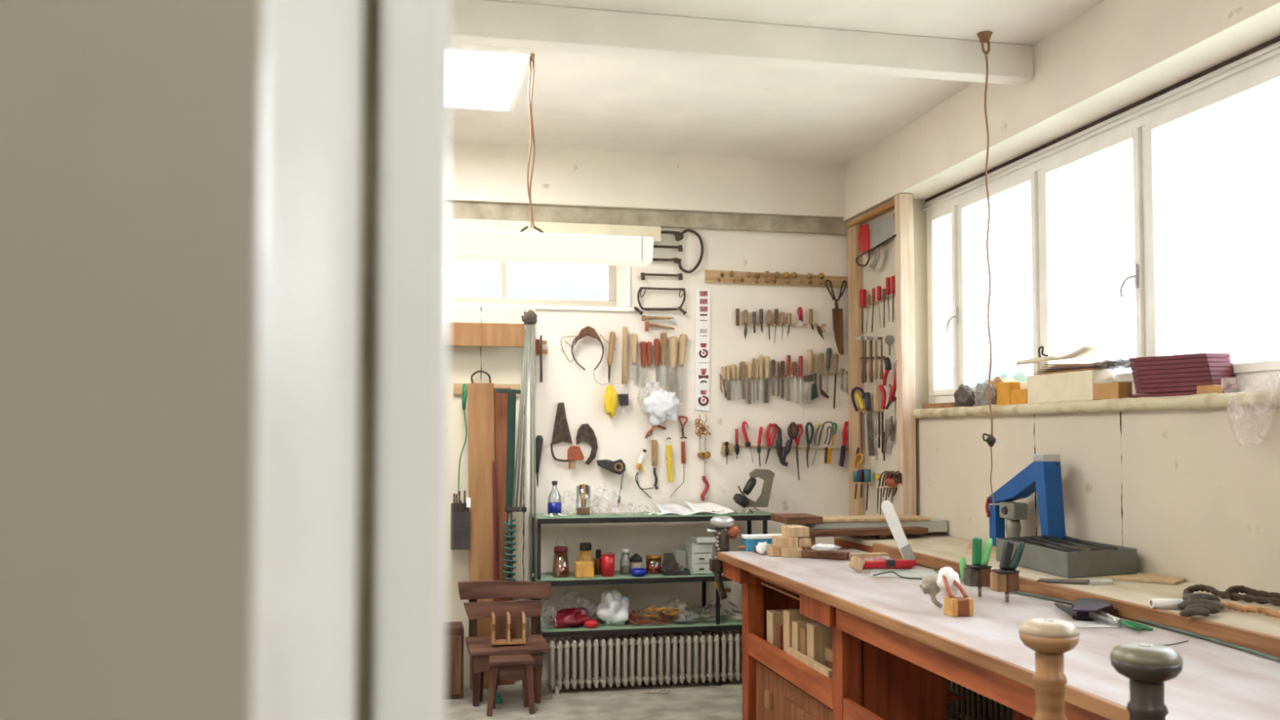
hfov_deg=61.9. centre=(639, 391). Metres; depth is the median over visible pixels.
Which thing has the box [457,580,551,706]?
chair
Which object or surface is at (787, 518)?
board
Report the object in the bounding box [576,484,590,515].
tumbler
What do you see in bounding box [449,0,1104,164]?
ceiling
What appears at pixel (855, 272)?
trim
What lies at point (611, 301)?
window
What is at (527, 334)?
metal rod
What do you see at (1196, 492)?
wall
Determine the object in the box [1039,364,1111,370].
sheet
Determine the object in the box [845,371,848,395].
wing punch
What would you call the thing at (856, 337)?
hammer
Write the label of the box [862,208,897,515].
tool board
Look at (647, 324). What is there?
wooden spanner
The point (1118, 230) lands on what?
window
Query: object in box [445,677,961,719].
floor
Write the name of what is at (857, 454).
scissors
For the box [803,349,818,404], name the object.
knife
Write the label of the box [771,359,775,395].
chisel
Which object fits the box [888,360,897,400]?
pliers
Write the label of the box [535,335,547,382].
gauge
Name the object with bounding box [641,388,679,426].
plastic bag
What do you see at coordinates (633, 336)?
gouge
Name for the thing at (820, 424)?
tweezers
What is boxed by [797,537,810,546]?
block
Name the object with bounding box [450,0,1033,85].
ceiling beam
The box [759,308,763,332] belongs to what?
carving knife
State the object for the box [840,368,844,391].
wing punch
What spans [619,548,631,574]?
clear jar
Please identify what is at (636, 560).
jar
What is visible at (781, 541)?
block
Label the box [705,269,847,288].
board
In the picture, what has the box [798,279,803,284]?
round punch
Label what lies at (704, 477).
tool
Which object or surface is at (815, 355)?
chisel
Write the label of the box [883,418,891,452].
blade
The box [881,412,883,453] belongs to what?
file
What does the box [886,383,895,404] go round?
pliers
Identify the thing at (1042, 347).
clip
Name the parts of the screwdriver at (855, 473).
handle, blade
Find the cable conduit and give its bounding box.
[524,360,529,635]
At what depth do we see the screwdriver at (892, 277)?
6.37 m
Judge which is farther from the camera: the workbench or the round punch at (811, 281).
the round punch at (811, 281)
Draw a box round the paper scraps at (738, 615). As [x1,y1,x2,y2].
[699,599,742,621]
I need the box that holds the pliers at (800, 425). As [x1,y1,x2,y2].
[794,423,803,479]
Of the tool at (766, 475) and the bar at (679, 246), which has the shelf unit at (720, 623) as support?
the tool at (766, 475)
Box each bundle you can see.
[660,597,690,615]
[876,471,902,515]
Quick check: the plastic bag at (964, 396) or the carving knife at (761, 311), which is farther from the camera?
the carving knife at (761, 311)
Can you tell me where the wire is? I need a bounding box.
[1164,640,1188,645]
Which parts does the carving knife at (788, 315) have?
handle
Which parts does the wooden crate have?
panel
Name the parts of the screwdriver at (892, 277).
handle, blade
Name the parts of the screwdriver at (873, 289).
blade, handle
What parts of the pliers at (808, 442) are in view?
handle, handle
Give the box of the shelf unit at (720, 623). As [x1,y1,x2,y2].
[530,510,773,685]
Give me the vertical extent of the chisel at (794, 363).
0.258 m
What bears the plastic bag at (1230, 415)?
hanging from the wall at (1196, 492)
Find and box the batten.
[922,402,954,408]
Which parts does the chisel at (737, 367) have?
handle, blade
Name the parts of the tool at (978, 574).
plate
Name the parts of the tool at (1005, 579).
plate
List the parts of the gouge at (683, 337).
blade, handle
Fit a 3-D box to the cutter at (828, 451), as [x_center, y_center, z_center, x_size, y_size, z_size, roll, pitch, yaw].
[1.208,0.332,6.948,0.111,0.274,0.025,0,-2,-12]
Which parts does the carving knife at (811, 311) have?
handle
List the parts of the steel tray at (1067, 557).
rod, rod, rod, rod, rod, rod, rod, rod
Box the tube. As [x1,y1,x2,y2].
[1149,598,1183,608]
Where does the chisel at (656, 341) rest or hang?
hanging from the wall at (822, 489)
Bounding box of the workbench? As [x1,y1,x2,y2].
[717,548,1279,719]
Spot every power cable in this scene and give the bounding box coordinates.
[872,571,921,579]
[919,563,1279,662]
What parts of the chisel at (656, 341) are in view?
handle, blade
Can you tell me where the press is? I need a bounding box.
[985,453,1066,546]
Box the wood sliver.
[737,545,746,549]
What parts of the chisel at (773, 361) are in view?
handle, blade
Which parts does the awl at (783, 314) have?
handle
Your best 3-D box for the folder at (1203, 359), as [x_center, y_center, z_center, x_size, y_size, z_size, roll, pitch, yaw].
[2.106,-0.113,4.180,0.100,0.028,0.440,0,-2,-12]
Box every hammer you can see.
[855,336,864,382]
[857,336,866,382]
[862,336,871,380]
[863,336,873,382]
[868,336,877,379]
[873,336,883,379]
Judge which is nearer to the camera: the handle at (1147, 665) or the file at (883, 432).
the handle at (1147, 665)
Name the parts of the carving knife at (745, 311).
blade, handle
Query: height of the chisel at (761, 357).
0.310 m
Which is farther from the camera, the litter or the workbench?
the litter
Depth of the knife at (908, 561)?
4.73 m
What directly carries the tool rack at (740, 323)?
attached to the wall at (822, 489)
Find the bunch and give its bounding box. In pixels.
[694,414,711,475]
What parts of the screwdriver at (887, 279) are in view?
handle, blade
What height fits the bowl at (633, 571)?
0.041 m
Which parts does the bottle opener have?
stem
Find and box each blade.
[816,325,825,340]
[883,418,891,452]
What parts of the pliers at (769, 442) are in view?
handle, handle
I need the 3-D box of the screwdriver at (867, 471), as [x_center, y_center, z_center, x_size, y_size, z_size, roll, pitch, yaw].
[1.423,0.616,6.667,0.044,0.261,0.045,-2,-3,34]
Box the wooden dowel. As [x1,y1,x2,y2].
[622,326,627,383]
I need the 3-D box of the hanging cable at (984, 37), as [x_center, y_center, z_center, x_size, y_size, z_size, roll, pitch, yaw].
[1.528,-0.536,4.694,0.071,2.100,0.066,0,-2,-12]
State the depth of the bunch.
6.77 m
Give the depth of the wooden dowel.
6.70 m
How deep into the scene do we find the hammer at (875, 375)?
6.56 m
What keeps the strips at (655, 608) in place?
on the plastic bag at (691, 618)
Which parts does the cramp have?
cross handle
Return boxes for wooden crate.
[445,621,463,699]
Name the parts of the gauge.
stem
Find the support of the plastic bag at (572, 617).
on the shelf unit at (720, 623)
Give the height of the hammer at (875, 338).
0.254 m
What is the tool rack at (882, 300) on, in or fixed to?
attached to the wall at (1196, 492)
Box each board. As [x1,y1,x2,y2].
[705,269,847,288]
[760,582,799,600]
[770,513,822,524]
[800,549,849,559]
[808,526,928,537]
[820,514,929,522]
[848,552,888,559]
[966,542,995,558]
[1102,573,1185,584]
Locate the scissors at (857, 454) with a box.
[853,447,864,468]
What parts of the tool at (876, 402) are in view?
handle, blade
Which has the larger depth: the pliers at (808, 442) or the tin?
the pliers at (808, 442)
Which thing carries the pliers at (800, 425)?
hanging from the tool rack at (731, 445)
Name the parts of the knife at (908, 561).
handle, blade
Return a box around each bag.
[549,607,591,628]
[596,589,629,625]
[604,384,617,418]
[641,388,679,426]
[672,610,702,624]
[953,383,975,407]
[973,381,996,405]
[1092,355,1131,369]
[1226,382,1279,418]
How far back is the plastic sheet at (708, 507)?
6.58 m
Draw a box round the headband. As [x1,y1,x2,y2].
[560,325,615,385]
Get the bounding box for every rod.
[492,460,497,688]
[511,323,527,507]
[515,324,528,509]
[519,324,531,511]
[529,324,533,580]
[533,324,536,582]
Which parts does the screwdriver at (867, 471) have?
blade, handle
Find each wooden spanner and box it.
[641,315,677,324]
[644,321,674,331]
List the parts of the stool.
leg, leg, seat, leg, leg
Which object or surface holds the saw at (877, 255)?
hanging from the wall at (1196, 492)
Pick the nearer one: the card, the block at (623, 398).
the card
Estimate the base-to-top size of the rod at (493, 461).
1.346 m
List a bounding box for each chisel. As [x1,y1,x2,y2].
[640,341,646,387]
[646,341,651,367]
[653,338,659,381]
[660,332,666,386]
[721,366,725,397]
[725,365,730,399]
[731,364,735,399]
[736,366,740,399]
[740,361,745,399]
[746,363,751,404]
[752,357,755,402]
[755,358,758,399]
[759,355,763,403]
[764,355,769,402]
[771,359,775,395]
[777,361,779,395]
[781,360,785,398]
[786,355,791,400]
[792,361,796,401]
[798,355,803,404]
[814,354,817,384]
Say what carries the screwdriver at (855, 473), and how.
hanging from the tool rack at (869, 483)
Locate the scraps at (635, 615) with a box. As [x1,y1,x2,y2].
[626,605,685,625]
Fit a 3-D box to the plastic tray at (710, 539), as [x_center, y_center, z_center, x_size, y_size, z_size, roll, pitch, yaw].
[0.384,0.900,6.508,0.120,0.033,0.160,0,-2,-12]
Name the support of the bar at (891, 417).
hanging from the wall at (1196, 492)
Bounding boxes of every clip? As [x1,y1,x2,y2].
[719,374,726,397]
[1038,346,1048,357]
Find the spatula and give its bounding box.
[864,391,875,456]
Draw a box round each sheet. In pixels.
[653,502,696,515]
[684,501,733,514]
[1034,368,1107,374]
[1036,366,1097,372]
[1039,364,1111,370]
[1041,363,1111,367]
[1044,360,1115,365]
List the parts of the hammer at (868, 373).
handle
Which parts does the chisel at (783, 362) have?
blade, handle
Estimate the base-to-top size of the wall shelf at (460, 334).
0.140 m
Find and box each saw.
[550,402,572,462]
[575,423,597,464]
[634,287,687,315]
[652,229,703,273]
[855,234,896,269]
[857,214,894,253]
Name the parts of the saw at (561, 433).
blade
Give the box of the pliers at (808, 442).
[805,422,813,467]
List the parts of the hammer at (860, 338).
handle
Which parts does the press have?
leg, knob, arm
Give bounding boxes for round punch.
[728,270,734,276]
[746,271,751,277]
[755,273,759,279]
[764,271,769,277]
[764,277,769,283]
[774,271,780,278]
[782,271,789,278]
[791,271,796,278]
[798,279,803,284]
[806,272,812,279]
[808,279,813,284]
[818,272,823,279]
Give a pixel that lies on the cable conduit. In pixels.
(527, 423)
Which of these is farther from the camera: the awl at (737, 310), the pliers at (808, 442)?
the pliers at (808, 442)
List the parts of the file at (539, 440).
blade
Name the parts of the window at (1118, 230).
sash, pane, sash, pane, pane, sash, sash, pane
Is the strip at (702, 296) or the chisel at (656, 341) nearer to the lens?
the chisel at (656, 341)
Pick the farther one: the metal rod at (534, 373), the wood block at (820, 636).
the metal rod at (534, 373)
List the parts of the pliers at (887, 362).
handle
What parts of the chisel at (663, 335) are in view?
blade, handle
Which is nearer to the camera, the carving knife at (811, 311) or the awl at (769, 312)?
the awl at (769, 312)
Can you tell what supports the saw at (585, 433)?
hanging from the wall at (822, 489)
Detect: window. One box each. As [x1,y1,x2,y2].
[448,262,616,306]
[923,35,1279,406]
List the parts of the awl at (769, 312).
handle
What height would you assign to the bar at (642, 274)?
0.050 m
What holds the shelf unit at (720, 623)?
on the floor
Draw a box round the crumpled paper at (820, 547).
[810,543,842,551]
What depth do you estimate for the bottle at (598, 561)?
6.44 m
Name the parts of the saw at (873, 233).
handle, blade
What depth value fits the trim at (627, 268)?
6.68 m
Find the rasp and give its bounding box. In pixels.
[607,331,615,382]
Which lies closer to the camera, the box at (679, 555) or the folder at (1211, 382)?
the folder at (1211, 382)
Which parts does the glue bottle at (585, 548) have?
lid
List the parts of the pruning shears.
handle, handle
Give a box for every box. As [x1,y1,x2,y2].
[671,549,685,570]
[741,533,782,551]
[1026,369,1112,403]
[1093,382,1132,399]
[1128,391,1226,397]
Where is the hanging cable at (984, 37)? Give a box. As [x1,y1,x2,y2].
[977,31,995,509]
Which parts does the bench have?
frame rail, flat strip, flat strip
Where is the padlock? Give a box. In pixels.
[697,451,711,457]
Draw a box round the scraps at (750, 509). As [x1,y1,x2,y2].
[711,506,764,513]
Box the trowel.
[818,353,829,399]
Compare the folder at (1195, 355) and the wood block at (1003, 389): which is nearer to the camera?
the folder at (1195, 355)
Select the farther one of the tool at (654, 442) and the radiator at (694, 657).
the tool at (654, 442)
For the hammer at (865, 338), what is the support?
hanging from the rail
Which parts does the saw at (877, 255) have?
blade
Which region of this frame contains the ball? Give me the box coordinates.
[755,541,771,555]
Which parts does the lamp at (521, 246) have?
cord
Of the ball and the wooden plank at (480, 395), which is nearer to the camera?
the ball
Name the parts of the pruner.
handle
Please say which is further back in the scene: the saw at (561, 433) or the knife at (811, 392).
the knife at (811, 392)
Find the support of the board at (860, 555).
on the workbench
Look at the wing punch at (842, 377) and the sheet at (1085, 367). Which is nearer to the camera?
the sheet at (1085, 367)
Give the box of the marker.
[959,556,967,582]
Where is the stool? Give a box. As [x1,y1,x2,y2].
[486,653,534,715]
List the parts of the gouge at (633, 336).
blade, handle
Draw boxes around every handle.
[1018,617,1079,719]
[1110,642,1182,719]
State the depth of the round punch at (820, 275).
6.98 m
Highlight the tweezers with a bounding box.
[812,422,822,464]
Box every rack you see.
[490,611,525,644]
[720,442,848,454]
[724,372,847,381]
[734,322,826,326]
[860,293,895,308]
[862,408,884,412]
[862,481,875,485]
[882,485,895,488]
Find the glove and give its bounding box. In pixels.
[1177,592,1224,617]
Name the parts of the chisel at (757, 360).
handle, blade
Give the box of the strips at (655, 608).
[643,605,690,617]
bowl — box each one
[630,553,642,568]
[630,568,646,576]
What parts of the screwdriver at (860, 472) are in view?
handle, blade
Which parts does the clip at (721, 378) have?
arm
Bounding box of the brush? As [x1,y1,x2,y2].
[787,422,798,439]
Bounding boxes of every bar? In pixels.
[640,272,683,279]
[653,244,683,252]
[889,416,893,440]
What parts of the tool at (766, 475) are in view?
motor, frame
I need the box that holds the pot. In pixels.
[630,561,641,568]
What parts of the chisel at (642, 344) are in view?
handle, blade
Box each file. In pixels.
[453,493,455,511]
[455,493,457,511]
[457,490,460,511]
[459,500,462,511]
[463,490,466,511]
[535,435,542,486]
[877,412,879,448]
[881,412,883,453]
[883,431,884,461]
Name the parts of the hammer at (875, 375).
handle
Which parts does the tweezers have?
arm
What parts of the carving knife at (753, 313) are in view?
handle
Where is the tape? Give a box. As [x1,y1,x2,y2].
[875,473,879,480]
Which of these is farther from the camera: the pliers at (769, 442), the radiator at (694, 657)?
the pliers at (769, 442)
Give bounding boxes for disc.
[884,334,894,355]
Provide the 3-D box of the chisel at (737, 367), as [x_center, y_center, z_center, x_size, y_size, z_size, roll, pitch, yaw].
[0.632,-0.051,6.855,0.029,0.216,0.020,0,-2,-12]
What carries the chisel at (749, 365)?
hanging from the tool rack at (831, 373)
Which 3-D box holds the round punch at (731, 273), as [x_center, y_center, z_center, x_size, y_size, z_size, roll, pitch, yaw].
[0.589,-0.756,6.868,0.036,0.039,0.042,0,-2,-12]
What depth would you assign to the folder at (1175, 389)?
4.13 m
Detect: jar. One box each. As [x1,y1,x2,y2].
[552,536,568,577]
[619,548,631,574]
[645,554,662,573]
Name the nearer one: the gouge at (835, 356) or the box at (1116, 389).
the box at (1116, 389)
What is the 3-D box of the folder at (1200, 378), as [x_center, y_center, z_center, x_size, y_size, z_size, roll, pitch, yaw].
[2.114,-0.042,4.158,0.108,0.022,0.440,0,-2,-12]
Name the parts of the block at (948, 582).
knotted cord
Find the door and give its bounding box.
[252,0,363,719]
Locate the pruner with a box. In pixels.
[742,421,753,462]
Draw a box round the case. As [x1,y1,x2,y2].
[583,619,598,628]
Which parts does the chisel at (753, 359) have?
handle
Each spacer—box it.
[799,537,815,550]
[866,534,889,538]
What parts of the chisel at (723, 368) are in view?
handle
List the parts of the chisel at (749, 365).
handle, blade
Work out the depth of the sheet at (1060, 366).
4.83 m
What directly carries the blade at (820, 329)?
hanging from the tool rack at (740, 323)
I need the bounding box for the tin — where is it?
[600,552,615,576]
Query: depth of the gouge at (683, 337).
6.77 m
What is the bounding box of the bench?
[832,532,1279,657]
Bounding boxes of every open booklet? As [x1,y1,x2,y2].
[1016,354,1066,364]
[1053,343,1106,360]
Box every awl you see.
[670,441,685,497]
[735,308,739,325]
[767,309,771,340]
[773,308,777,344]
[781,311,785,337]
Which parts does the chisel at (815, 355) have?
handle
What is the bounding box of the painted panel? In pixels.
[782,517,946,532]
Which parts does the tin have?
lid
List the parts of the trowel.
blade, handle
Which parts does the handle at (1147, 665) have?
knob, post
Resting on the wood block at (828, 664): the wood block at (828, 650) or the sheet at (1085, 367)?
the wood block at (828, 650)
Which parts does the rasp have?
blade, handle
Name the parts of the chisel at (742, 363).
handle, blade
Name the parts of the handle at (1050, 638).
knob, post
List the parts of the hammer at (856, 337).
handle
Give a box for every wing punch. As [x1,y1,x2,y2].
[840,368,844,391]
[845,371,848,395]
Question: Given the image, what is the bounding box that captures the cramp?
[495,388,526,581]
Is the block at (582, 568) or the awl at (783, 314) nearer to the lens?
the block at (582, 568)
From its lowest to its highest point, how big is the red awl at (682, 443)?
0.353 m
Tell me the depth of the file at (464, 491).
6.34 m
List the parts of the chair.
post, leg, leg, seat, post, leg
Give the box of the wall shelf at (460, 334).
[448,322,524,346]
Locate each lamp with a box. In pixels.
[448,53,653,266]
[449,43,530,112]
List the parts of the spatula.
handle, blade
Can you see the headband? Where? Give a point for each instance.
(588, 331)
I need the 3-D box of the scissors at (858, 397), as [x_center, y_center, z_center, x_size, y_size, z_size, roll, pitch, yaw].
[1.389,0.186,6.809,0.032,0.432,0.202,0,-2,-12]
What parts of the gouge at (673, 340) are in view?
blade, handle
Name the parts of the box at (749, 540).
lid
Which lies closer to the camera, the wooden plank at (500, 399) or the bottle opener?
the wooden plank at (500, 399)
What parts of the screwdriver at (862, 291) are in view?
blade, handle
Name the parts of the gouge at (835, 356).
blade, handle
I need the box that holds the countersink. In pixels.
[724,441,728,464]
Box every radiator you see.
[547,631,742,694]
[947,680,1013,719]
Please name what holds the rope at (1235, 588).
on the bench
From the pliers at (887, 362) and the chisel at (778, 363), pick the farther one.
the chisel at (778, 363)
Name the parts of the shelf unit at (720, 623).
shelf, shelf, shelf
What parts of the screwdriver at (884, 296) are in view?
blade, handle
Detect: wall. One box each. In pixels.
[0,0,262,719]
[457,227,848,679]
[913,199,1279,593]
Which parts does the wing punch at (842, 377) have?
stem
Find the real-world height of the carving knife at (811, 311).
0.143 m
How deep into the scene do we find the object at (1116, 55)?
4.67 m
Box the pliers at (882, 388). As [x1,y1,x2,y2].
[878,384,896,409]
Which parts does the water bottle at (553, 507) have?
lid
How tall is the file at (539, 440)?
0.316 m
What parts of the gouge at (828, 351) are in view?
blade, handle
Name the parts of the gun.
plate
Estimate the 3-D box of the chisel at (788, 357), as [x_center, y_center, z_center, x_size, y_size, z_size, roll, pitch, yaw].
[0.965,-0.086,6.927,0.030,0.296,0.028,0,-2,-12]
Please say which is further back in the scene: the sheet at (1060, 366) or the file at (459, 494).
the file at (459, 494)
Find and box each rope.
[457,383,466,493]
[1182,584,1279,605]
[1220,602,1279,617]
[1223,585,1279,598]
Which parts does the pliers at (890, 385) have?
handle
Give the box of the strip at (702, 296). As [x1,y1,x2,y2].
[694,288,710,411]
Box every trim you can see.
[355,0,378,719]
[371,0,450,719]
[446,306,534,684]
[448,200,848,235]
[448,217,661,244]
[448,266,635,311]
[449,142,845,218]
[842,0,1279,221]
[845,199,894,228]
[847,224,864,515]
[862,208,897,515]
[894,193,916,515]
[912,390,1279,418]
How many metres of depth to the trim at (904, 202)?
6.19 m
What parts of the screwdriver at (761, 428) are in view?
blade, handle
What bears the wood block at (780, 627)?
on the workbench
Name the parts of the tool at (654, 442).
handle, blade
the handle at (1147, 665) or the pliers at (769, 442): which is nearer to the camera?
the handle at (1147, 665)
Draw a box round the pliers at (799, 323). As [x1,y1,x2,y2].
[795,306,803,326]
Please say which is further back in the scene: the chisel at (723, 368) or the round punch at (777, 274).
the round punch at (777, 274)
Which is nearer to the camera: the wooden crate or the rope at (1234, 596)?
the rope at (1234, 596)
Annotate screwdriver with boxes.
[734,428,739,459]
[756,426,763,466]
[853,471,857,499]
[857,469,864,497]
[859,288,866,333]
[864,468,871,510]
[865,294,871,333]
[871,288,875,332]
[876,285,881,328]
[882,288,886,328]
[885,277,890,321]
[890,275,895,322]
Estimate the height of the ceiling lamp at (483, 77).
0.049 m
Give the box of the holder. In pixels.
[450,497,471,550]
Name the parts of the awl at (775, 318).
handle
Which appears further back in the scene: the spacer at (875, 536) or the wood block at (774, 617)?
the spacer at (875, 536)
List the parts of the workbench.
leg, panel, drawer rail, panel, leg, drawer rail, panel, leg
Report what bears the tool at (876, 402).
in the tool rack at (880, 410)
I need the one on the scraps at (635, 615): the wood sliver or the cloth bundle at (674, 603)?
the cloth bundle at (674, 603)
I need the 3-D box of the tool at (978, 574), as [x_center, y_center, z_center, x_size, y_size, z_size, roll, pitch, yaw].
[1.265,0.654,3.975,0.103,0.218,0.062,0,-2,-12]
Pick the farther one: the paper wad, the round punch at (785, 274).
the round punch at (785, 274)
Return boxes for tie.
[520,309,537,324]
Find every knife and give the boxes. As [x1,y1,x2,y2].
[666,437,672,482]
[743,309,748,338]
[751,311,755,333]
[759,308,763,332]
[786,312,791,335]
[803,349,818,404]
[808,308,813,330]
[831,422,837,446]
[839,421,848,466]
[848,500,915,571]
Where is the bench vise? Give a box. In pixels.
[706,515,739,599]
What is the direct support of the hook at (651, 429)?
attached to the wall at (822, 489)
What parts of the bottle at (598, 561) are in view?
lid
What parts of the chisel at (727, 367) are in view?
handle, blade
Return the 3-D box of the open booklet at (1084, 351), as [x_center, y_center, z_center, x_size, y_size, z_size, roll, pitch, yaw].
[1.972,-0.174,4.793,0.112,0.060,0.232,0,-2,-12]
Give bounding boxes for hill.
[448,263,606,300]
[1226,319,1279,364]
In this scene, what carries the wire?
on the workbench
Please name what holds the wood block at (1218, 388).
on the trim at (1263, 397)
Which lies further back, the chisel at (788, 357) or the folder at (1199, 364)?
the chisel at (788, 357)
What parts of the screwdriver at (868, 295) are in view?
blade, handle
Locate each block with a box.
[573,560,593,577]
[617,393,628,415]
[766,544,780,556]
[766,609,783,646]
[772,535,798,547]
[776,623,783,650]
[780,546,802,557]
[782,524,808,537]
[782,608,811,652]
[791,619,818,652]
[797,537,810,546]
[800,626,807,656]
[806,622,832,666]
[825,646,832,662]
[825,659,832,670]
[919,566,973,617]
[996,382,1020,404]
[1010,389,1027,404]
[1196,384,1222,394]
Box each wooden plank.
[467,382,494,688]
[493,387,514,684]
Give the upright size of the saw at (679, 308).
0.182 m
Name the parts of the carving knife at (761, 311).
handle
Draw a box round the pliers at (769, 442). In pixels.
[764,422,777,463]
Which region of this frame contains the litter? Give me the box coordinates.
[540,688,669,699]
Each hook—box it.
[471,370,491,382]
[644,424,666,438]
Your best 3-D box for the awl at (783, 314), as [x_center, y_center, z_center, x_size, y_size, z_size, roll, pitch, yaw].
[0.928,-0.416,6.932,0.029,0.195,0.025,0,-2,-12]
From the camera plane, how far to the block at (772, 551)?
5.29 m
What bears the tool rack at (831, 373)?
attached to the wall at (822, 489)
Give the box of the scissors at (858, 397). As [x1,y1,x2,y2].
[850,386,865,453]
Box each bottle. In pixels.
[547,480,561,515]
[576,542,595,574]
[595,549,601,574]
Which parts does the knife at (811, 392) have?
blade, handle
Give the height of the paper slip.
0.001 m
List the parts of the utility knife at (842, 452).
handle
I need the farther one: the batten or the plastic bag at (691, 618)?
the plastic bag at (691, 618)
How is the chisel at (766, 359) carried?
hanging from the tool rack at (831, 373)
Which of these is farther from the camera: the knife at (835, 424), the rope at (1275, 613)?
the knife at (835, 424)
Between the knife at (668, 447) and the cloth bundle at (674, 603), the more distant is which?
the knife at (668, 447)
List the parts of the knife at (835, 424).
handle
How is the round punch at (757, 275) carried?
attached to the board at (711, 276)
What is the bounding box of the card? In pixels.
[868,568,937,577]
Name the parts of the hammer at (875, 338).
handle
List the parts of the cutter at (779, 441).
arm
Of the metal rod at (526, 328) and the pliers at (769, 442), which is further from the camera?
the pliers at (769, 442)
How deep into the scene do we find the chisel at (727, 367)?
6.84 m
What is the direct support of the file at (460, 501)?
in the holder
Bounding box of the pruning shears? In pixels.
[824,279,846,355]
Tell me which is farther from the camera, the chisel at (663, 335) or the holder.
the chisel at (663, 335)
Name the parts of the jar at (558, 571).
lid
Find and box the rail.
[453,382,519,396]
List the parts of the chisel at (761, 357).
handle, blade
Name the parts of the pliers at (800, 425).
handle, handle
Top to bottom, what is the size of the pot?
0.075 m
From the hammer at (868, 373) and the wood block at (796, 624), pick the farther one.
the hammer at (868, 373)
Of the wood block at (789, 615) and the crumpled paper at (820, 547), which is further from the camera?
the crumpled paper at (820, 547)
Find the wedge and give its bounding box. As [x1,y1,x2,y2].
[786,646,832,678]
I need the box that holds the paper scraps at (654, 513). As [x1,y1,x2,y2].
[542,511,662,516]
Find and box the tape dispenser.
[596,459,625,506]
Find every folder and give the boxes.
[1128,353,1230,362]
[1129,357,1231,366]
[1131,362,1232,371]
[1132,366,1233,375]
[1133,371,1234,380]
[1133,376,1236,384]
[1134,380,1237,389]
[1135,385,1237,393]
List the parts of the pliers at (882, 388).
handle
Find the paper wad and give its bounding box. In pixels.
[982,376,1004,404]
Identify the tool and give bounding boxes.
[651,440,658,489]
[700,475,709,501]
[733,468,774,507]
[873,384,879,435]
[963,537,992,596]
[990,540,1024,602]
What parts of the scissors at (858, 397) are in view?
handle, handle, blade, blade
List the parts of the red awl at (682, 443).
handle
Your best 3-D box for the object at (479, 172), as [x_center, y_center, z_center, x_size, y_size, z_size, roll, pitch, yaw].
[-1.181,-1.338,6.518,5.150,0.350,0.074,0,-2,-12]
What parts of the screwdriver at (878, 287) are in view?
handle, blade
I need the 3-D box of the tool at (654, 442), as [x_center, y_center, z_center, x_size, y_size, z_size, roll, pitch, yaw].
[0.095,0.464,6.730,0.046,0.315,0.035,0,-2,-12]
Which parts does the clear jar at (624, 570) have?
lid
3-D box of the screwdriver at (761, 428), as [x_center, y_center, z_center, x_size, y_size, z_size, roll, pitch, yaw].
[0.772,0.357,6.868,0.042,0.258,0.028,0,-2,-12]
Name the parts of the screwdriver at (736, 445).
handle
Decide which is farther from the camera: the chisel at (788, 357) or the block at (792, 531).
the chisel at (788, 357)
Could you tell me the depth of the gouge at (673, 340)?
6.76 m
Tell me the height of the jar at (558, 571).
0.240 m
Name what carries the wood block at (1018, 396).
on the trim at (1263, 397)
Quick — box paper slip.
[1068,621,1119,626]
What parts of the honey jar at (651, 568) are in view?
lid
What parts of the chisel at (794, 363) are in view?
handle, blade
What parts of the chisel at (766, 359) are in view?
blade, handle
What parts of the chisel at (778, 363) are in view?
handle, blade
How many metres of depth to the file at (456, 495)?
6.33 m
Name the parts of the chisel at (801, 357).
blade, handle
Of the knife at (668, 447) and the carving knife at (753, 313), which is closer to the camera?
the knife at (668, 447)
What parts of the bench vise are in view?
screw handle, knob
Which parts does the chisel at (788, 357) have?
handle, blade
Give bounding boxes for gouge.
[631,333,637,380]
[669,336,677,392]
[678,333,687,402]
[826,347,831,392]
[833,354,838,408]
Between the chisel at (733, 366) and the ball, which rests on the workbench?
the ball
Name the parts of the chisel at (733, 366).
handle, blade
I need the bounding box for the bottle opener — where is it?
[678,415,688,439]
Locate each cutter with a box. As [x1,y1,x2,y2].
[774,423,792,466]
[817,421,834,463]
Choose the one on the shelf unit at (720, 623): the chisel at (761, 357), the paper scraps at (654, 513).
the paper scraps at (654, 513)
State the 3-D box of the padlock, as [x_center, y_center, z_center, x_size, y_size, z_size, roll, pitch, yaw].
[0.407,0.404,6.785,0.078,0.046,0.051,0,-2,-12]
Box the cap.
[495,693,502,703]
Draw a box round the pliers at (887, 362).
[882,357,891,386]
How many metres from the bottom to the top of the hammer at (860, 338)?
0.283 m
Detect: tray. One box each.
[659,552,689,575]
[659,567,689,575]
[690,534,715,542]
[995,534,1137,577]
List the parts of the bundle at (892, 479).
handle, handle, cord, cord, cord, handle, cord, cord, cord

